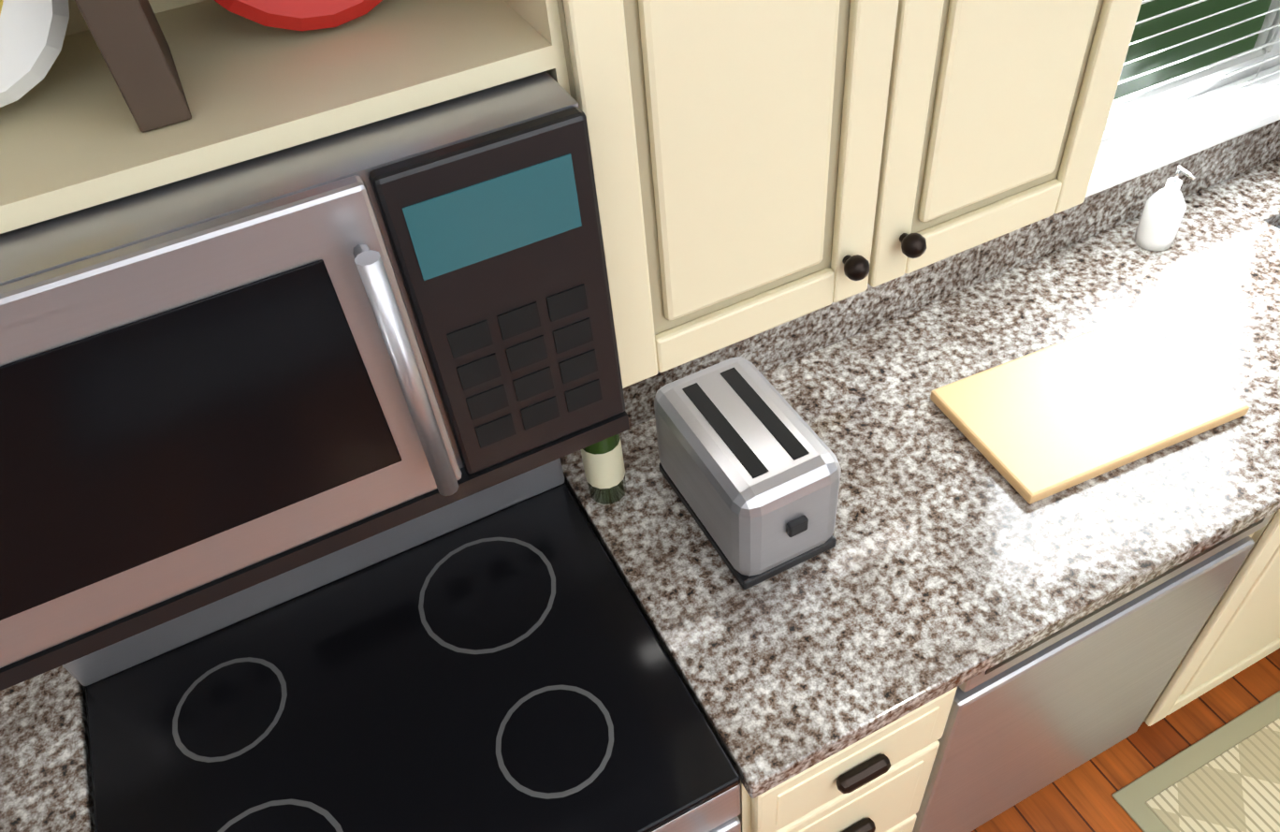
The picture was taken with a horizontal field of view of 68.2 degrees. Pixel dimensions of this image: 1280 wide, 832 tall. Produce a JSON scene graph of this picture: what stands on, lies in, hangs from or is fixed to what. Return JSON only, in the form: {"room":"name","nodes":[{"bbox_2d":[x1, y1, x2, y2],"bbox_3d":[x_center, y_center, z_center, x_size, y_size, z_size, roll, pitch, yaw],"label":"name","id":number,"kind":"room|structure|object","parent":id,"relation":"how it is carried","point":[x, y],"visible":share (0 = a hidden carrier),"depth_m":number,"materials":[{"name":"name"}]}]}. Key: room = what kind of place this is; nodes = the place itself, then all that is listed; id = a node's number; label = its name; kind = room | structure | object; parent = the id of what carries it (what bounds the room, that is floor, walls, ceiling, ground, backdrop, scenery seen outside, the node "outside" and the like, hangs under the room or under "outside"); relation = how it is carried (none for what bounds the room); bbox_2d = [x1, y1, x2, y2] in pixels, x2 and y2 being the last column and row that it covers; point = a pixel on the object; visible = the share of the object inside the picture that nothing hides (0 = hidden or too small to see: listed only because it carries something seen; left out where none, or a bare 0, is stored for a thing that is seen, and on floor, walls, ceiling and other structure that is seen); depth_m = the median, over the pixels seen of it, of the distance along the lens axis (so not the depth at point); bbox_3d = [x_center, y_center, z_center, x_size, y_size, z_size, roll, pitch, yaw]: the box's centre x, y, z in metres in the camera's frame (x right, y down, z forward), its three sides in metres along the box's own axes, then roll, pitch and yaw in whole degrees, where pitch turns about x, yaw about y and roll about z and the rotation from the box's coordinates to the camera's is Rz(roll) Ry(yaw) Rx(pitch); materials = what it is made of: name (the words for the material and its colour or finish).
{"room":"kitchen","nodes":[
{"label":"kitchen","id":0,"kind":"room"},
{"bbox_2d":[0,666,95,831],"bbox_3d":[-0.972,0.674,1.114,0.642,0.040,0.651,-22,47,-15],"label":"countertop","id":1,"kind":"structure","parent":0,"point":[46,778],"depth_m":1.28,"materials":[{"name":"grey stone"}]},
{"bbox_2d":[971,648,1279,831],"bbox_3d":[0.154,2.988,0.000,7.020,0.060,6.690,-22,47,-15],"label":"floor","id":2,"kind":"structure","parent":0,"point":[1080,798],"depth_m":2.05,"materials":[{"name":"brown wood"}]},
{"bbox_2d":[62,458,741,831],"bbox_3d":[-0.304,0.652,1.491,0.752,1.165,0.692,-22,47,-15],"label":"range","id":3,"kind":"object","parent":2,"relation":"on","point":[495,659],"visible":0.69,"depth_m":1.29,"materials":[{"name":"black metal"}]},
{"bbox_2d":[567,486,979,831],"bbox_3d":[0.188,0.527,1.764,0.346,0.870,0.648,-22,47,-15],"label":"base cabinet","id":4,"kind":"object","parent":2,"relation":"on","point":[878,782],"depth_m":1.33,"materials":[{"name":"beige wood"}]},
{"bbox_2d":[559,187,1279,797],"bbox_3d":[0.897,-0.099,1.656,2.018,0.040,0.651,-22,47,-15],"label":"countertop","id":5,"kind":"structure","parent":4,"relation":"on","point":[938,573],"depth_m":1.43,"materials":[{"name":"grey stone"}]},
{"bbox_2d":[580,433,625,504],"bbox_3d":[-0.063,0.028,1.430,0.064,0.262,0.062,-22,47,-15],"label":"olive oil bottle","id":6,"kind":"object","parent":5,"relation":"on","point":[603,466],"visible":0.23,"depth_m":1.45,"materials":[{"name":"green"}]},
{"bbox_2d":[654,356,841,589],"bbox_3d":[0.156,0.076,1.403,0.170,0.196,0.290,-22,47,-15],"label":"toaster","id":7,"kind":"object","parent":5,"relation":"on","point":[749,468],"visible":1,"depth_m":1.32,"materials":[{"name":"silver metal"}]},
{"bbox_2d":[930,316,1249,503],"bbox_3d":[0.732,-0.022,1.555,0.420,0.022,0.260,-19,47,-12],"label":"cutting board","id":8,"kind":"object","parent":5,"relation":"on","point":[1037,426],"visible":1,"depth_m":1.53,"materials":[{"name":"brown wood"}]},
{"bbox_2d":[1134,165,1196,251],"bbox_3d":[1.000,-0.400,1.794,0.070,0.167,0.070,-22,47,-15],"label":"soap dispenser","id":9,"kind":"object","parent":5,"relation":"on","point":[1161,216],"visible":1,"depth_m":1.79,"materials":[{"name":"white ceramic"}]},
{"bbox_2d":[1265,209,1279,224],"bbox_3d":[1.634,-0.013,2.253,0.744,0.690,0.626,-22,47,-15],"label":"sink","id":10,"kind":"object","parent":5,"relation":"in","point":[1272,216],"depth_m":1.89,"materials":[{"name":"silver metal"}]},
{"bbox_2d":[912,511,1274,831],"bbox_3d":[0.617,0.362,1.882,0.594,0.862,0.620,-22,47,-15],"label":"dishwasher","id":11,"kind":"object","parent":2,"relation":"on","point":[1020,726],"visible":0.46,"depth_m":1.57,"materials":[{"name":"silver metal"}]},
{"bbox_2d":[1111,690,1279,831],"bbox_3d":[1.500,1.014,1.737,0.600,0.009,1.050,-22,47,-15],"label":"area rug","id":12,"kind":"object","parent":2,"relation":"on","point":[1226,778],"visible":1,"depth_m":2.00,"materials":[{"name":"beige fabric"}]},
{"bbox_2d":[1143,512,1279,726],"bbox_3d":[1.091,0.155,2.025,0.468,0.870,0.650,-22,47,-15],"label":"base cabinet","id":13,"kind":"object","parent":2,"relation":"on","point":[1243,628],"depth_m":1.80,"materials":[{"name":"beige wood"}]},
{"bbox_2d":[1094,90,1279,163],"bbox_3d":[0.113,-0.422,1.419,3.840,2.700,0.120,-22,47,-15],"label":"wall","id":14,"kind":"structure","parent":0,"point":[1185,127],"depth_m":1.84,"materials":[{"name":"white paint"}]},
{"bbox_2d":[0,71,629,690],"bbox_3d":[-0.441,-0.085,0.912,0.752,0.370,0.445,-22,47,-15],"label":"microwave","id":15,"kind":"object","parent":14,"relation":"attached to","point":[219,384],"visible":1,"depth_m":0.78,"materials":[{"name":"silver metal"}]},
{"bbox_2d":[6,119,1279,688],"bbox_3d":[0.316,0.127,1.544,3.568,0.320,0.559,-22,47,-15],"label":"backsplash","id":16,"kind":"structure","parent":14,"relation":"attached to","point":[1249,152],"depth_m":1.77,"materials":[{"name":"grey stone"}]},
{"bbox_2d":[434,0,1142,388],"bbox_3d":[0.176,-0.488,1.034,0.698,0.667,0.349,-22,47,-15],"label":"upper cabinet","id":17,"kind":"object","parent":14,"relation":"attached to","point":[762,165],"depth_m":0.98,"materials":[{"name":"beige wood"}]},
{"bbox_2d":[0,0,382,132],"bbox_3d":[-0.489,-0.334,0.697,0.705,0.240,0.200,-22,47,-15],"label":"dishes","id":18,"kind":"object","parent":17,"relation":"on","point":[129,38],"visible":0.98,"depth_m":0.74,"materials":[{"name":"red"}]},
{"bbox_2d":[1085,0,1279,197],"bbox_3d":[0.991,-0.914,1.515,0.850,1.025,0.170,-22,47,-15],"label":"kitchen window","id":19,"kind":"structure","parent":14,"relation":"in","point":[1147,158],"depth_m":1.83,"materials":[{"name":"white"}]},
{"bbox_2d":[1097,0,1279,154],"bbox_3d":[0.997,-0.896,1.521,0.652,0.904,0.050,-22,47,-15],"label":"window blinds","id":20,"kind":"object","parent":19,"relation":"attached to","point":[1179,112],"visible":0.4,"depth_m":1.81,"materials":[{"name":"white plastic"}]},
{"label":"outside","id":21,"kind":"structure","parent":0,"visible":0},
{"bbox_2d":[1113,0,1271,100],"bbox_3d":[-0.371,1.220,2.534,60.000,0.100,60.000,-22,47,-15],"label":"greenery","id":22,"kind":"structure","parent":21,"point":[1144,82],"depth_m":5.38,"materials":[{"name":"green plant"}]}
]}

